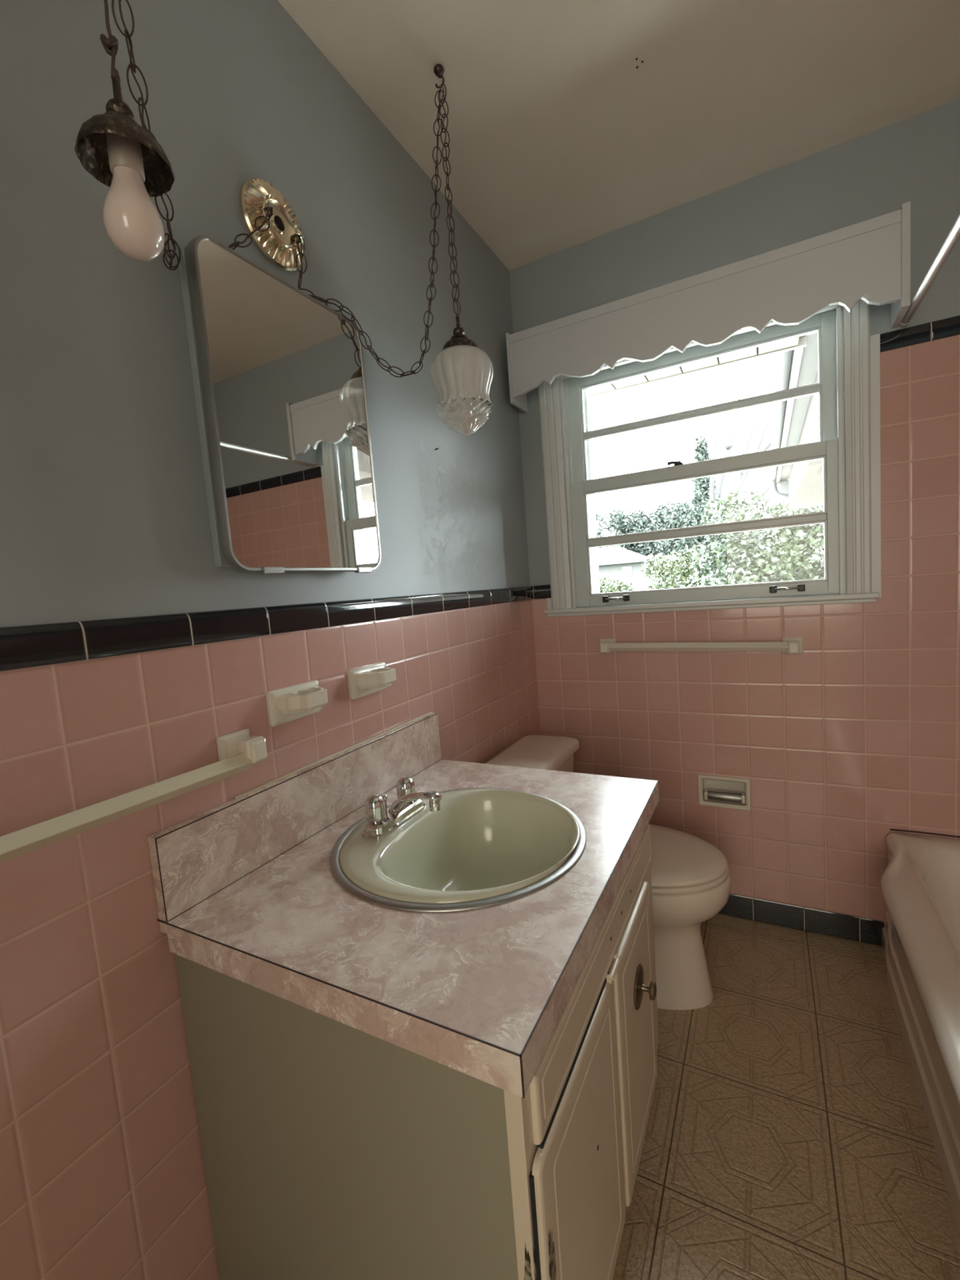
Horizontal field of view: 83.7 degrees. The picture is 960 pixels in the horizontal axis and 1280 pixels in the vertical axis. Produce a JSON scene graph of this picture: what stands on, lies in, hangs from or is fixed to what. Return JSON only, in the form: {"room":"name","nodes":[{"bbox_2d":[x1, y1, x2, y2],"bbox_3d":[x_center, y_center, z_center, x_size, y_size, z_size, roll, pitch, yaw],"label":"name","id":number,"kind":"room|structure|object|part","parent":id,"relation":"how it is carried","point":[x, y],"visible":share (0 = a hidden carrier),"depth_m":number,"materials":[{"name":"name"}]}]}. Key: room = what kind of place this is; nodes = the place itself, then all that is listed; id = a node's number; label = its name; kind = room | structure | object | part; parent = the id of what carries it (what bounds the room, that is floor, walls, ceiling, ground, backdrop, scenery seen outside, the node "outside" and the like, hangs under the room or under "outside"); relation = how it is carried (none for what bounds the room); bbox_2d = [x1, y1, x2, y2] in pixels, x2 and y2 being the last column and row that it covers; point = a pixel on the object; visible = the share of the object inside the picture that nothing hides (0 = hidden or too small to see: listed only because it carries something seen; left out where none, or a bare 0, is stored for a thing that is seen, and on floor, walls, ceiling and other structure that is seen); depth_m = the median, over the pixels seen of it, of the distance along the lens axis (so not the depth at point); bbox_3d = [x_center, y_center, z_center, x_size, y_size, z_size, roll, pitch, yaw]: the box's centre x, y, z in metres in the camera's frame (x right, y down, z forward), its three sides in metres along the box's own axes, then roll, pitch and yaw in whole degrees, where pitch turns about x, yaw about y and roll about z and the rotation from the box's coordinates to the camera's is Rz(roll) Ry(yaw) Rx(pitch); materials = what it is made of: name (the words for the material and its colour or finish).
{"room":"bathroom","nodes":[
{"label":"bathroom","id":0,"kind":"room"},
{"bbox_2d":[0,0,540,1279],"bbox_3d":[-0.480,-0.032,0.947,0.125,2.395,2.726,-1,6,28],"label":"wall","id":1,"kind":"structure","parent":0,"point":[126,652],"depth_m":0.81,"materials":[{"name":"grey paint"}]},
{"bbox_2d":[0,728,267,863],"bbox_3d":[-0.544,0.224,0.619,0.070,0.056,0.710,-1,6,28],"label":"towel bar","id":2,"kind":"object","parent":1,"relation":"attached to","point":[237,752],"visible":1,"depth_m":0.73,"materials":[{"name":"beige ceramic"}]},
{"bbox_2d":[239,177,304,271],"bbox_3d":[-0.381,-0.792,1.018,0.040,0.148,0.148,-1,6,28],"label":"canopy","id":3,"kind":"object","parent":1,"relation":"attached to","point":[278,245],"visible":0.94,"depth_m":1.01,"materials":[{"name":"gold metal"}]},
{"bbox_2d":[228,206,272,249],"bbox_3d":[-0.414,-0.710,0.922,0.024,0.137,0.151,0,7,36],"label":"chain","id":4,"kind":"object","parent":3,"relation":"hanging from","point":[235,243],"visible":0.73,"depth_m":0.94,"materials":[{"name":"brown metal"}]},
{"bbox_2d":[295,235,306,289],"bbox_3d":[-0.347,-0.730,1.040,0.021,0.105,0.022,-5,5,-10],"label":"chain","id":5,"kind":"object","parent":3,"relation":"hanging from","point":[302,253],"visible":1,"depth_m":1.04,"materials":[{"name":"brown metal"}]},
{"bbox_3d":[-0.350,-0.728,1.042,0.015,0.101,0.008,-6,6,-14],"label":"cord","id":6,"kind":"part","parent":5,"relation":"part of","materials":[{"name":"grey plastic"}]},
{"bbox_2d":[177,235,381,573],"bbox_3d":[-0.354,-0.395,1.030,0.058,0.535,0.394,-1,6,28],"label":"medicine cabinet","id":7,"kind":"object","parent":1,"relation":"attached to","point":[278,373],"visible":1,"depth_m":0.96,"materials":[{"name":"silver metal"}]},
{"bbox_2d":[147,712,441,933],"bbox_3d":[-0.297,0.318,1.128,0.020,0.148,0.768,-1,6,28],"label":"backsplash","id":8,"kind":"structure","parent":1,"relation":"attached to","point":[197,860],"depth_m":0.97,"materials":[{"name":"pink laminate"}]},
{"bbox_2d":[266,680,328,726],"bbox_3d":[-0.332,0.120,1.024,0.068,0.066,0.125,-1,6,28],"label":"toothbrush holder","id":9,"kind":"object","parent":1,"relation":"attached to","point":[291,703],"visible":1,"depth_m":0.99,"materials":[{"name":"beige ceramic"}]},
{"bbox_2d":[276,686,328,714],"bbox_3d":[-0.328,0.115,1.021,0.058,0.036,0.100,-1,6,28],"label":"tray","id":10,"kind":"object","parent":9,"relation":"on","point":[290,700],"depth_m":0.99,"materials":[{"name":"beige ceramic"}]},
{"bbox_2d":[347,662,396,699],"bbox_3d":[-0.229,0.091,1.217,0.068,0.066,0.125,-1,6,28],"label":"toothbrush holder","id":11,"kind":"object","parent":1,"relation":"attached to","point":[363,681],"visible":1,"depth_m":1.18,"materials":[{"name":"beige ceramic"}]},
{"bbox_2d":[356,667,396,688],"bbox_3d":[-0.225,0.086,1.214,0.058,0.036,0.100,-1,6,28],"label":"tray","id":12,"kind":"object","parent":11,"relation":"on","point":[366,677],"depth_m":1.18,"materials":[{"name":"beige ceramic"}]},
{"bbox_2d":[277,0,959,270],"bbox_3d":[0.329,-1.273,0.403,2.180,0.051,2.920,-1,6,28],"label":"ceiling","id":13,"kind":"structure","parent":0,"point":[571,122],"depth_m":1.30,"materials":[{"name":"beige paint"}]},
{"bbox_2d":[433,63,444,88],"bbox_3d":[-0.092,-1.273,1.214,0.024,0.040,0.024,-1,6,28],"label":"ceiling hook","id":14,"kind":"object","parent":13,"relation":"attached to","point":[438,69],"visible":1,"depth_m":1.21,"materials":[{"name":"brown metal"}]},
{"bbox_2d":[300,88,444,377],"bbox_3d":[-0.228,-0.910,1.151,0.387,0.641,0.049,-8,7,-35],"label":"chain","id":15,"kind":"object","parent":14,"relation":"hanging from","point":[437,119],"visible":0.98,"depth_m":1.22,"materials":[{"name":"brown metal"}]},
{"bbox_3d":[-0.093,-1.286,1.213,0.024,0.014,0.024,-1,6,28],"label":"hook plate","id":16,"kind":"part","parent":14,"relation":"part of","materials":[{"name":"brown metal"}]},
{"bbox_2d":[430,84,493,436],"bbox_3d":[-0.061,-0.874,1.252,0.150,0.773,0.150,-1,6,28],"label":"pendant lamp","id":17,"kind":"object","parent":14,"relation":"hanging from","point":[461,374],"visible":1,"depth_m":1.23,"materials":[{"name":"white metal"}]},
{"bbox_3d":[-0.070,-1.011,1.236,0.025,0.496,0.023,-3,5,10],"label":"chain","id":18,"kind":"part","parent":17,"relation":"part of","materials":[{"name":"brown metal"}]},
{"bbox_3d":[-0.070,-1.009,1.237,0.012,0.492,0.009,-1,6,28],"label":"cord","id":19,"kind":"part","parent":17,"relation":"part of","materials":[{"name":"grey metal"}]},
{"bbox_3d":[-0.042,-0.617,1.276,0.150,0.123,0.150,-1,6,28],"label":"lamp shade","id":20,"kind":"part","parent":17,"relation":"part of","materials":[{"name":"white glass"}]},
{"bbox_3d":[-0.452,-1.183,0.551,0.024,0.040,0.024,-1,6,28],"label":"ceiling hook","id":21,"kind":"object","parent":13,"relation":"attached to","visible":0},
{"bbox_2d":[74,0,174,262],"bbox_3d":[-0.423,-0.800,0.587,0.096,0.719,0.096,-1,6,28],"label":"pendant lamp","id":22,"kind":"object","parent":21,"relation":"hanging from","point":[111,146],"visible":1,"depth_m":0.60,"materials":[{"name":"brown metal"}]},
{"bbox_3d":[-0.432,-0.889,0.580,0.019,0.522,0.017,-1,6,28],"label":"cord","id":23,"kind":"part","parent":22,"relation":"part of","materials":[{"name":"brown metal"}]},
{"bbox_2d":[105,133,145,182],"bbox_3d":[-0.404,-0.550,0.611,0.034,0.040,0.034,-1,6,28],"label":"socket","id":24,"kind":"object","parent":22,"relation":"attached to","point":[126,155],"depth_m":0.60,"materials":[{"name":"beige ceramic"}]},
{"bbox_3d":[-0.399,-0.492,0.616,0.060,0.098,0.060,-1,6,28],"label":"bulb","id":25,"kind":"part","parent":22,"relation":"part of","materials":[{"name":"white glass"}]},
{"bbox_2d":[111,0,180,271],"bbox_3d":[-0.457,-0.862,0.689,0.030,0.621,0.245,-6,6,-17],"label":"chain","id":26,"kind":"object","parent":21,"relation":"hanging from","point":[132,65],"visible":0.79,"depth_m":0.70,"materials":[{"name":"brown metal"}]},
{"bbox_2d":[509,97,959,926],"bbox_3d":[1.064,-0.223,1.730,2.120,2.395,0.156,-1,6,28],"label":"wall","id":27,"kind":"structure","parent":0,"point":[853,738],"depth_m":1.70,"materials":[{"name":"pink tile"}]},
{"bbox_2d":[600,636,804,653],"bbox_3d":[0.723,0.024,1.823,0.652,0.063,0.070,-1,6,28],"label":"towel bar","id":28,"kind":"object","parent":27,"relation":"attached to","point":[790,645],"visible":1,"depth_m":1.78,"materials":[{"name":"beige ceramic"}]},
{"bbox_2d":[537,298,879,617],"bbox_3d":[0.722,-0.581,1.862,1.048,0.948,0.200,-1,6,28],"label":"window","id":29,"kind":"structure","parent":27,"relation":"in","point":[842,388],"depth_m":1.76,"materials":[{"name":"white paint"}]},
{"bbox_3d":[0.760,-0.569,1.903,0.852,0.852,0.022,-1,6,28],"label":"storm frame","id":30,"kind":"part","parent":29,"relation":"part of","materials":[{"name":"white paint"}]},
{"bbox_3d":[0.498,-0.152,1.964,0.096,0.023,0.018,-1,6,28],"label":"lift handle","id":31,"kind":"part","parent":29,"relation":"part of","materials":[{"name":"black metal"}]},
{"bbox_3d":[0.719,-0.773,1.840,0.852,0.428,0.032,-1,6,28],"label":"sash","id":32,"kind":"part","parent":29,"relation":"part of","materials":[{"name":"white paint"}]},
{"bbox_3d":[0.730,-0.367,1.841,0.868,0.464,0.032,-1,6,28],"label":"sash","id":33,"kind":"part","parent":29,"relation":"part of","materials":[{"name":"white paint"}]},
{"bbox_3d":[0.731,-0.118,1.857,1.048,0.030,0.090,-1,6,28],"label":"sill","id":34,"kind":"part","parent":29,"relation":"part of","materials":[{"name":"white paint"}]},
{"bbox_3d":[0.979,-0.164,1.707,0.098,0.023,0.018,-1,6,28],"label":"lift handle","id":35,"kind":"part","parent":29,"relation":"part of","materials":[{"name":"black metal"}]},
{"bbox_2d":[506,201,911,413],"bbox_3d":[0.631,-0.983,1.698,1.138,0.250,0.144,-1,6,28],"label":"window valance","id":36,"kind":"object","parent":27,"relation":"attached to","point":[869,260],"visible":1,"depth_m":1.57,"materials":[{"name":"white paint"}]},
{"bbox_3d":[0.591,-1.076,1.634,1.108,0.029,0.004,-1,6,28],"label":"molding","id":37,"kind":"part","parent":36,"relation":"part of","materials":[{"name":"white paint"}]},
{"bbox_2d":[697,773,751,810],"bbox_3d":[0.856,0.526,1.877,0.166,0.111,0.060,-1,6,28],"label":"toilet paper holder","id":38,"kind":"object","parent":27,"relation":"attached to","point":[725,792],"visible":1,"depth_m":1.87,"materials":[{"name":"beige ceramic"}]},
{"bbox_2d":[718,893,884,946],"bbox_3d":[0.783,0.941,1.956,1.120,0.084,0.009,-1,6,28],"label":"baseboard","id":39,"kind":"structure","parent":27,"relation":"attached to","point":[868,931],"depth_m":1.79,"materials":[{"name":"black tile"}]},
{"bbox_2d":[898,214,959,328],"bbox_3d":[0.577,-0.731,0.351,0.024,0.024,2.621,-1,6,28],"label":"shower rod","id":40,"kind":"object","parent":27,"relation":"attached to","point":[953,236],"visible":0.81,"depth_m":1.22,"materials":[{"name":"white metal"}]},
{"bbox_2d":[612,913,959,1279],"bbox_3d":[0.513,1.159,0.633,2.180,0.060,2.920,-1,6,28],"label":"floor","id":41,"kind":"structure","parent":0,"point":[788,1136],"depth_m":1.16,"materials":[{"name":"beige tile"}]},
{"bbox_2d":[175,822,658,1279],"bbox_3d":[-0.009,0.771,0.999,0.624,0.720,0.683,-1,6,28],"label":"vanity cabinet","id":42,"kind":"object","parent":41,"relation":"on","point":[333,1149],"visible":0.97,"depth_m":0.70,"materials":[{"name":"beige paint"}]},
{"bbox_3d":[-0.190,0.810,0.727,0.558,0.720,0.018,-1,6,28],"label":"panel","id":43,"kind":"part","parent":42,"relation":"part of","materials":[{"name":"beige paint"}]},
{"bbox_2d":[147,711,658,1097],"bbox_3d":[-0.046,0.322,0.994,0.593,0.178,0.770,-1,6,28],"label":"countertop","id":44,"kind":"structure","parent":42,"relation":"on","point":[246,889],"depth_m":0.77,"materials":[{"name":"pink stone"}]},
{"bbox_2d":[329,787,586,911],"bbox_3d":[-0.034,0.432,1.002,0.466,0.154,0.466,-1,6,28],"label":"sink","id":45,"kind":"object","parent":44,"relation":"in","point":[484,846],"visible":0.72,"depth_m":1.07,"materials":[{"name":"green ceramic"}]},
{"bbox_2d":[361,775,442,839],"bbox_3d":[-0.135,0.323,1.044,0.140,0.074,0.160,-1,6,28],"label":"faucet","id":46,"kind":"object","parent":45,"relation":"on","point":[382,821],"visible":1,"depth_m":1.02,"materials":[{"name":"silver metal"}]},
{"bbox_3d":[-0.200,0.321,1.020,0.039,0.055,0.040,-1,6,28],"label":"handle","id":47,"kind":"part","parent":46,"relation":"part of","materials":[{"name":"silver metal"}]},
{"bbox_3d":[-0.191,0.326,1.074,0.013,0.033,0.013,-1,6,28],"label":"lift rod","id":48,"kind":"part","parent":46,"relation":"part of","materials":[{"name":"silver metal"}]},
{"bbox_3d":[-0.170,0.350,1.066,0.052,0.023,0.160,-1,6,28],"label":"plate","id":49,"kind":"part","parent":46,"relation":"part of","materials":[{"name":"silver metal"}]},
{"bbox_3d":[-0.153,0.309,1.107,0.039,0.055,0.040,-1,6,28],"label":"handle","id":50,"kind":"part","parent":46,"relation":"part of","materials":[{"name":"silver metal"}]},
{"bbox_3d":[-0.128,0.321,1.040,0.124,0.064,0.034,-1,6,28],"label":"spout","id":51,"kind":"part","parent":46,"relation":"part of","materials":[{"name":"silver metal"}]},
{"bbox_3d":[0.145,0.734,0.708,0.010,0.418,0.307,-1,6,28],"label":"door","id":52,"kind":"part","parent":42,"relation":"part of","materials":[{"name":"beige paint"}]},
{"bbox_3d":[0.210,0.671,0.870,0.020,0.530,0.682,-1,6,28],"label":"frame","id":53,"kind":"part","parent":42,"relation":"part of","materials":[{"name":"beige paint"}]},
{"bbox_3d":[0.207,0.460,0.844,0.008,0.082,0.639,-1,6,28],"label":"false drawer","id":54,"kind":"part","parent":42,"relation":"part of","materials":[{"name":"beige paint"}]},
{"bbox_3d":[0.283,0.699,0.965,0.012,0.419,0.268,-1,6,28],"label":"door","id":55,"kind":"part","parent":42,"relation":"part of","materials":[{"name":"beige paint"}]},
{"bbox_3d":[0.284,0.615,0.950,0.008,0.072,0.072,-1,6,28],"label":"knob plate","id":56,"kind":"part","parent":42,"relation":"part of","materials":[{"name":"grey metal"}]},
{"bbox_3d":[0.297,0.615,0.943,0.025,0.031,0.031,-1,6,28],"label":"knob","id":57,"kind":"part","parent":42,"relation":"part of","materials":[{"name":"grey metal"}]},
{"bbox_2d":[484,734,731,1009],"bbox_3d":[0.391,0.699,1.645,0.691,0.681,0.464,-1,6,28],"label":"toilet","id":58,"kind":"object","parent":41,"relation":"on","point":[691,877],"visible":0.35,"depth_m":1.51,"materials":[{"name":"beige ceramic"}]},
{"bbox_3d":[0.156,0.386,1.728,0.212,0.040,0.464,-1,6,28],"label":"tank lid","id":59,"kind":"part","parent":58,"relation":"part of","materials":[{"name":"beige ceramic"}]},
{"bbox_3d":[0.164,0.539,1.744,0.185,0.265,0.430,-1,6,28],"label":"tank","id":60,"kind":"part","parent":58,"relation":"part of","materials":[{"name":"beige ceramic"}]},
{"bbox_3d":[0.476,0.623,1.590,0.471,0.022,0.364,-1,6,28],"label":"lid","id":61,"kind":"part","parent":58,"relation":"part of","materials":[{"name":"beige ceramic"}]},
{"bbox_3d":[0.478,0.647,1.592,0.474,0.018,0.366,-1,6,28],"label":"seat","id":62,"kind":"part","parent":58,"relation":"part of","materials":[{"name":"beige ceramic"}]},
{"bbox_3d":[0.464,0.847,1.627,0.551,0.380,0.374,-1,6,28],"label":"bowl","id":63,"kind":"part","parent":58,"relation":"part of","materials":[{"name":"beige ceramic"}]},
{"bbox_2d":[880,828,959,1231],"bbox_3d":[1.215,0.858,0.833,0.814,0.393,1.544,-1,6,28],"label":"bathtub","id":64,"kind":"object","parent":41,"relation":"on","point":[920,882],"visible":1,"depth_m":1.22,"materials":[{"name":"beige ceramic"}]},
{"label":"outside","id":65,"kind":"structure","parent":0,"visible":0},
{"bbox_3d":[17.526,-5.549,66.643,150.000,0.300,129.400,-1,6,28],"label":"ground","id":66,"kind":"structure","parent":65,"visible":0},
{"bbox_2d":[595,510,609,547],"bbox_3d":[13.977,-12.829,79.606,10.953,12.270,7.967,-1,6,28],"label":"tree","id":67,"kind":"object","parent":66,"relation":"on","point":[601,518],"visible":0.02,"depth_m":76.94,"materials":[{"name":"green plant"}]},
{"bbox_2d":[599,577,635,593],"bbox_3d":[5.172,-1.598,22.285,1.657,2.051,3.595,0,7,40],"label":"shrub","id":68,"kind":"object","parent":66,"relation":"on","point":[611,585],"visible":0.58,"depth_m":22.37,"materials":[{"name":"green plant"}]},
{"bbox_2d":[597,546,656,591],"bbox_3d":[15.477,-8.286,64.739,11.300,5.800,8.000,-1,6,28],"label":"house","id":69,"kind":"structure","parent":66,"relation":"on","point":[615,562],"depth_m":61.15,"materials":[{"name":"grey"}]},
{"bbox_2d":[602,506,662,564],"bbox_3d":[24.747,-14.703,86.143,9.325,13.144,7.956,-1,6,28],"label":"tree","id":70,"kind":"object","parent":66,"relation":"on","point":[635,522],"visible":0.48,"depth_m":83.76,"materials":[{"name":"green plant"}]},
{"bbox_2d":[650,498,691,558],"bbox_3d":[34.014,-17.059,93.326,9.975,15.080,8.309,-1,6,28],"label":"tree","id":71,"kind":"object","parent":66,"relation":"on","point":[659,510],"visible":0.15,"depth_m":92.28,"materials":[{"name":"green plant"}]},
{"bbox_2d":[641,545,708,590],"bbox_3d":[6.549,-1.723,17.984,1.989,2.902,3.414,0,7,41],"label":"shrub","id":72,"kind":"object","parent":66,"relation":"on","point":[673,571],"visible":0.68,"depth_m":17.40,"materials":[{"name":"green plant"}]},
{"bbox_2d":[661,502,727,555],"bbox_3d":[30.329,-13.612,75.226,9.453,12.189,8.601,-1,6,28],"label":"tree","id":73,"kind":"object","parent":66,"relation":"on","point":[677,519],"visible":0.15,"depth_m":74.25,"materials":[{"name":"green plant"}]},
{"bbox_2d":[675,434,716,577],"bbox_3d":[10.042,-5.253,24.584,2.501,8.152,2.128,-8,6,-33],"label":"tree","id":74,"kind":"object","parent":66,"relation":"on","point":[700,500],"visible":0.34,"depth_m":24.10,"materials":[{"name":"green plant"}]},
{"bbox_2d":[709,395,785,547],"bbox_3d":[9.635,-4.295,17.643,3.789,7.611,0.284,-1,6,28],"label":"bare tree","id":75,"kind":"object","parent":66,"relation":"on","point":[740,477],"visible":0.36,"depth_m":17.91,"materials":[{"name":"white plant"}]},
{"bbox_2d":[682,487,824,587],"bbox_3d":[7.061,-1.722,13.171,3.834,3.898,4.235,-1,6,28],"label":"shrub","id":76,"kind":"object","parent":66,"relation":"on","point":[762,560],"visible":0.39,"depth_m":12.18,"materials":[{"name":"green plant"}]},
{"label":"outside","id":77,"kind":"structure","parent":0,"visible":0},
{"bbox_3d":[0.829,1.158,7.466,24.000,0.050,9.340,-1,6,28],"label":"driveway","id":78,"kind":"object","parent":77,"visible":0},
{"bbox_2d":[768,331,823,509],"bbox_3d":[2.764,-0.187,3.898,1.065,3.060,5.120,-1,6,28],"label":"house wing","id":79,"kind":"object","parent":78,"relation":"on","point":[796,420],"visible":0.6,"depth_m":3.55,"materials":[{"name":"brick"}]},
{"bbox_2d":[588,334,806,398],"bbox_3d":[0.309,-1.276,2.469,2.100,0.180,0.675,-1,6,28],"label":"roof eave","id":80,"kind":"object","parent":79,"relation":"attached to","point":[796,343],"visible":0.16,"depth_m":2.42,"materials":[{"name":"white"}]}
]}

